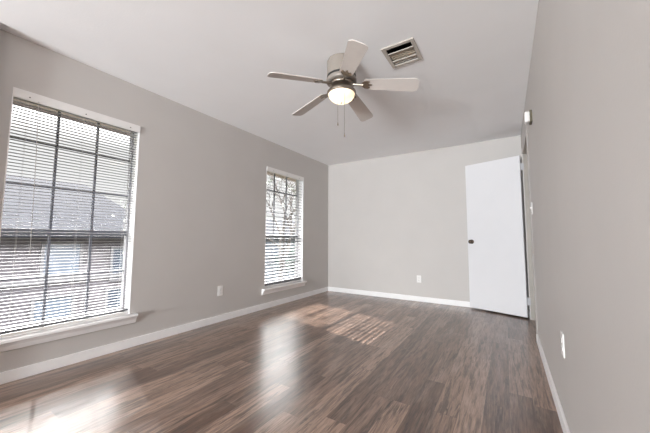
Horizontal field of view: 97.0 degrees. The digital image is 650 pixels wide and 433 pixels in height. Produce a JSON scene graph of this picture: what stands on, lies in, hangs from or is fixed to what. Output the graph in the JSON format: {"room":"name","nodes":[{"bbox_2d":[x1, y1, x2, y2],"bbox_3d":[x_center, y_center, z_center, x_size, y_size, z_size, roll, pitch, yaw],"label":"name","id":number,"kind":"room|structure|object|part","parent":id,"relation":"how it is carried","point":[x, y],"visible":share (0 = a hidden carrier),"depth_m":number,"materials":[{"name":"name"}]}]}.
{"room":"empty bedroom","nodes":[
{"label":"empty bedroom","id":0,"kind":"room"},
{"bbox_2d":[0,29,327,372],"bbox_3d":[-2.894,-0.160,1.084,0.170,2.440,11.120,-3,-5,32],"label":"wall","id":1,"kind":"structure","parent":0,"point":[200,216],"depth_m":3.07,"materials":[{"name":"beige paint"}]},
{"bbox_2d":[0,87,139,351],"bbox_3d":[-2.041,0.025,2.352,0.210,1.845,0.939,-3,-5,32],"label":"window","id":2,"kind":"structure","parent":1,"relation":"in","point":[47,335],"depth_m":2.37,"materials":[{"name":"white paint"}]},
{"bbox_3d":[-2.107,0.131,2.389,0.050,0.040,0.800,-3,-5,32],"label":"meeting rail","id":3,"kind":"part","parent":2,"relation":"part of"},
{"bbox_3d":[-2.040,0.903,2.281,0.200,0.085,0.939,-3,-5,32],"label":"sill","id":4,"kind":"part","parent":2,"relation":"part of","materials":[{"name":"white paint"}]},
{"bbox_2d":[0,87,139,337],"bbox_3d":[-2.016,-0.018,2.343,0.070,1.752,0.842,-3,-5,32],"label":"window blind","id":5,"kind":"object","parent":2,"relation":"attached to","point":[23,95],"visible":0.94,"depth_m":2.29,"materials":[{"name":"white plastic"}]},
{"bbox_3d":[-2.202,-0.025,2.064,0.028,1.685,0.001,-3,-5,32],"label":"ladder cord","id":6,"kind":"part","parent":5,"relation":"part of","materials":[{"name":"white fabric"}]},
{"bbox_3d":[-2.027,0.847,2.280,0.025,0.018,0.820,-3,-5,32],"label":"rail","id":7,"kind":"part","parent":5,"relation":"part of","materials":[{"name":"white plastic"}]},
{"bbox_3d":[-2.024,-0.002,2.347,0.028,1.685,0.001,-3,-5,32],"label":"ladder cord","id":8,"kind":"part","parent":5,"relation":"part of","materials":[{"name":"white fabric"}]},
{"bbox_3d":[-1.845,0.021,2.629,0.028,1.685,0.001,-3,-5,32],"label":"ladder cord","id":9,"kind":"part","parent":5,"relation":"part of","materials":[{"name":"white fabric"}]},
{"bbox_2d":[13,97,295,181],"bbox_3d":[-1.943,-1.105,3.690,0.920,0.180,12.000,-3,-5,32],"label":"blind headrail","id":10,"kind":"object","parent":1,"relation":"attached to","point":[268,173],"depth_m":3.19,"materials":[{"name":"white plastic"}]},
{"bbox_2d":[0,287,327,384],"bbox_3d":[-1.107,1.233,3.653,0.014,0.078,4.391,-3,-5,32],"label":"baseboard","id":11,"kind":"structure","parent":1,"relation":"attached to","point":[37,368],"depth_m":2.58,"materials":[{"name":"white paint"}]},
{"bbox_2d":[218,286,222,295],"bbox_3d":[-1.254,0.892,3.448,0.009,0.115,0.070,-3,-5,32],"label":"wall outlet","id":12,"kind":"object","parent":1,"relation":"attached to","point":[220,288],"visible":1,"depth_m":3.44,"materials":[{"name":"white plastic"}]},
{"bbox_2d":[262,168,306,294],"bbox_3d":[-0.655,0.215,4.543,0.210,1.850,1.002,-3,-5,32],"label":"window","id":13,"kind":"structure","parent":1,"relation":"in","point":[277,288],"depth_m":4.77,"materials":[{"name":"white paint"}]},
{"bbox_3d":[-0.722,0.308,4.580,0.050,0.040,0.863,-3,-5,32],"label":"meeting rail","id":14,"kind":"part","parent":13,"relation":"part of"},
{"bbox_3d":[-0.722,0.176,4.591,0.050,1.765,0.907,-3,-5,32],"label":"frame","id":15,"kind":"part","parent":13,"relation":"part of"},
{"bbox_2d":[265,166,303,287],"bbox_3d":[-0.636,0.172,4.537,0.083,1.757,0.905,-3,-5,32],"label":"window blind","id":16,"kind":"object","parent":13,"relation":"attached to","point":[269,169],"visible":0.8,"depth_m":4.49,"materials":[{"name":"white plastic"}]},
{"bbox_3d":[-0.652,1.040,4.477,0.050,0.018,0.883,-3,-5,32],"label":"rail","id":17,"kind":"part","parent":16,"relation":"part of","materials":[{"name":"white plastic"}]},
{"bbox_3d":[-0.655,1.095,4.471,0.200,0.085,1.002,-3,-5,32],"label":"sill","id":18,"kind":"part","parent":13,"relation":"part of","materials":[{"name":"white paint"}]},
{"bbox_2d":[0,0,538,165],"bbox_3d":[-0.804,-1.499,0.274,4.670,0.120,11.800,-3,-5,32],"label":"ceiling","id":19,"kind":"structure","parent":0,"point":[213,58],"depth_m":2.30,"materials":[{"name":"paint"}]},
{"bbox_2d":[267,39,418,136],"bbox_3d":[0.148,-0.931,2.369,1.167,0.677,1.132,-3,-5,32],"label":"ceiling fan","id":20,"kind":"object","parent":19,"relation":"hanging from","point":[341,79],"visible":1,"depth_m":2.25,"materials":[{"name":"white wood"}]},
{"bbox_3d":[-0.225,-1.049,2.180,0.420,0.081,0.129,2,-5,-27],"label":"blade","id":21,"kind":"part","parent":20,"relation":"part of","materials":[{"name":"laminate"}]},
{"bbox_3d":[-0.130,-1.013,2.631,0.129,0.081,0.420,5,-6,-45],"label":"blade","id":22,"kind":"part","parent":20,"relation":"part of","materials":[{"name":"laminate"}]},
{"bbox_3d":[0.134,-0.964,2.335,0.218,0.082,0.218,-3,-5,32],"label":"lamp shade","id":23,"kind":"part","parent":20,"relation":"part of","materials":[{"name":"white glass"}]},
{"bbox_3d":[0.148,-0.822,2.221,0.003,0.392,0.031,1,-5,-8],"label":"pull chain","id":24,"kind":"part","parent":20,"relation":"part of","materials":[{"name":"silver metal"}]},
{"bbox_3d":[0.177,-1.065,1.951,0.129,0.081,0.419,1,-5,-9],"label":"blade","id":25,"kind":"part","parent":20,"relation":"part of","materials":[{"name":"laminate"}]},
{"bbox_3d":[0.320,-1.007,2.687,0.136,0.081,0.425,-3,-5,32],"label":"blade","id":26,"kind":"part","parent":20,"relation":"part of","materials":[{"name":"laminate"}]},
{"bbox_3d":[0.519,-1.040,2.261,0.420,0.081,0.129,0,-5,9],"label":"blade","id":27,"kind":"part","parent":20,"relation":"part of","materials":[{"name":"laminate"}]},
{"bbox_2d":[381,37,422,68],"bbox_3d":[0.607,-1.326,2.260,0.248,0.114,0.288,-3,-5,32],"label":"ceiling vent","id":28,"kind":"object","parent":19,"relation":"in","point":[402,53],"visible":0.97,"depth_m":2.28,"materials":[{"name":"metal"}]},
{"bbox_2d":[390,47,414,60],"bbox_3d":[0.608,-1.279,2.258,0.186,0.006,0.099,-3,-5,32],"label":"grille","id":29,"kind":"object","parent":28,"relation":"attached to","point":[407,51],"depth_m":2.26,"materials":[{"name":"metal"}]},
{"bbox_2d":[0,291,562,432],"bbox_3d":[-0.814,1.053,0.074,4.670,0.120,11.800,-3,-5,32],"label":"floor","id":30,"kind":"structure","parent":0,"point":[328,361],"depth_m":2.02,"materials":[{"name":"brown wood"}]},
{"bbox_2d":[328,136,528,307],"bbox_3d":[1.437,0.151,4.825,3.155,2.440,0.150,-3,-5,32],"label":"wall","id":31,"kind":"structure","parent":0,"point":[393,220],"depth_m":4.79,"materials":[{"name":"beige paint"}]},
{"bbox_2d":[328,287,472,307],"bbox_3d":[1.388,1.322,4.663,3.127,0.078,0.014,-3,-5,32],"label":"baseboard","id":32,"kind":"structure","parent":31,"relation":"attached to","point":[343,290],"depth_m":4.71,"materials":[{"name":"white paint"}]},
{"bbox_2d":[417,275,420,282],"bbox_3d":[1.509,1.004,4.616,0.070,0.115,0.009,-3,-5,32],"label":"wall outlet","id":33,"kind":"object","parent":31,"relation":"attached to","point":[418,276],"visible":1,"depth_m":4.61,"materials":[{"name":"white plastic"}]},
{"bbox_2d":[521,0,649,432],"bbox_3d":[-0.102,-0.287,-0.671,0.120,2.440,11.120,-3,-5,32],"label":"wall","id":34,"kind":"structure","parent":0,"point":[588,92],"depth_m":0.85,"materials":[{"name":"beige paint"}]},
{"bbox_2d":[524,110,532,124],"bbox_3d":[1.734,-0.842,2.453,0.052,0.100,0.090,-3,-5,32],"label":"fire alarm","id":35,"kind":"object","parent":34,"relation":"attached to","point":[527,115],"visible":0.98,"depth_m":2.42,"materials":[{"name":"white plastic"}]},
{"bbox_2d":[521,125,537,333],"bbox_3d":[2.383,0.170,3.262,0.132,2.165,1.005,-3,-5,32],"label":"door frame","id":36,"kind":"structure","parent":34,"relation":"attached to","point":[531,281],"depth_m":3.60,"materials":[{"name":"paint"}]},
{"bbox_2d":[465,155,530,317],"bbox_3d":[2.321,0.251,3.922,0.139,2.065,0.750,4,-6,-37],"label":"door","id":37,"kind":"structure","parent":36,"relation":"attached to","point":[494,202],"depth_m":3.90,"materials":[{"name":"white paint"}]},
{"bbox_2d":[528,308,569,432],"bbox_3d":[-0.150,0.895,-0.707,0.014,0.078,10.770,-3,-5,32],"label":"baseboard","id":38,"kind":"structure","parent":34,"relation":"attached to","point":[563,422],"depth_m":1.78,"materials":[{"name":"white paint"}]},
{"bbox_2d":[560,331,564,357],"bbox_3d":[1.194,0.642,1.446,0.009,0.115,0.070,-3,-5,32],"label":"wall outlet","id":39,"kind":"object","parent":34,"relation":"attached to","point":[561,332],"visible":1,"depth_m":1.43,"materials":[{"name":"white plastic"}]},
{"label":"outside","id":40,"kind":"structure","parent":0,"visible":0},
{"bbox_3d":[-22.628,5.974,25.680,59.810,0.100,100.000,-3,-5,32],"label":"ground","id":41,"kind":"structure","parent":40,"visible":0},
{"bbox_2d":[0,174,125,326],"bbox_3d":[-11.616,1.391,4.800,7.000,5.860,13.900,-3,-5,32],"label":"neighbor house","id":42,"kind":"structure","parent":41,"relation":"on","point":[39,246],"depth_m":7.23,"materials":[{"name":"grey brick"}]},
{"bbox_3d":[-6.563,2.559,6.907,0.020,1.180,0.680,-3,-5,32],"label":"pane","id":43,"kind":"part","parent":42,"relation":"part of","materials":[{"name":"clear glass"}]},
{"bbox_3d":[-6.504,1.060,7.109,0.020,0.760,0.680,-3,-5,32],"label":"pane","id":44,"kind":"part","parent":42,"relation":"part of","materials":[{"name":"clear glass"}]},
{"bbox_3d":[-5.830,2.578,8.072,0.020,1.130,0.530,-3,-5,32],"label":"pane","id":45,"kind":"part","parent":42,"relation":"part of","materials":[{"name":"clear glass"}]},
{"bbox_3d":[-5.828,1.327,8.166,0.020,0.840,0.380,-3,-5,32],"label":"pane","id":46,"kind":"part","parent":42,"relation":"part of","materials":[{"name":"clear glass"}]},
{"bbox_2d":[265,220,294,281],"bbox_3d":[-4.184,3.350,29.648,7.000,5.900,16.000,-3,-5,32],"label":"neighbor house","id":47,"kind":"structure","parent":41,"relation":"on","point":[266,220],"depth_m":24.19,"materials":[{"name":"grey"}]},
{"bbox_3d":[-4.139,3.099,23.889,0.020,1.380,1.180,-3,-5,32],"label":"pane","id":48,"kind":"part","parent":47,"relation":"part of","materials":[{"name":"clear glass"}]},
{"bbox_2d":[266,174,295,279],"bbox_3d":[-1.552,0.917,12.387,4.466,8.088,6.276,-1,-5,16],"label":"tree","id":49,"kind":"object","parent":41,"relation":"on","point":[271,179],"visible":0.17,"depth_m":13.08,"materials":[{"name":"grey plant"}]},
{"bbox_2d":[275,242,294,272],"bbox_3d":[-1.631,3.172,18.263,3.899,4.525,2.519,-1,-5,18],"label":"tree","id":50,"kind":"object","parent":41,"relation":"on","point":[292,242],"visible":0.05,"depth_m":18.07,"materials":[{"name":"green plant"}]}
]}

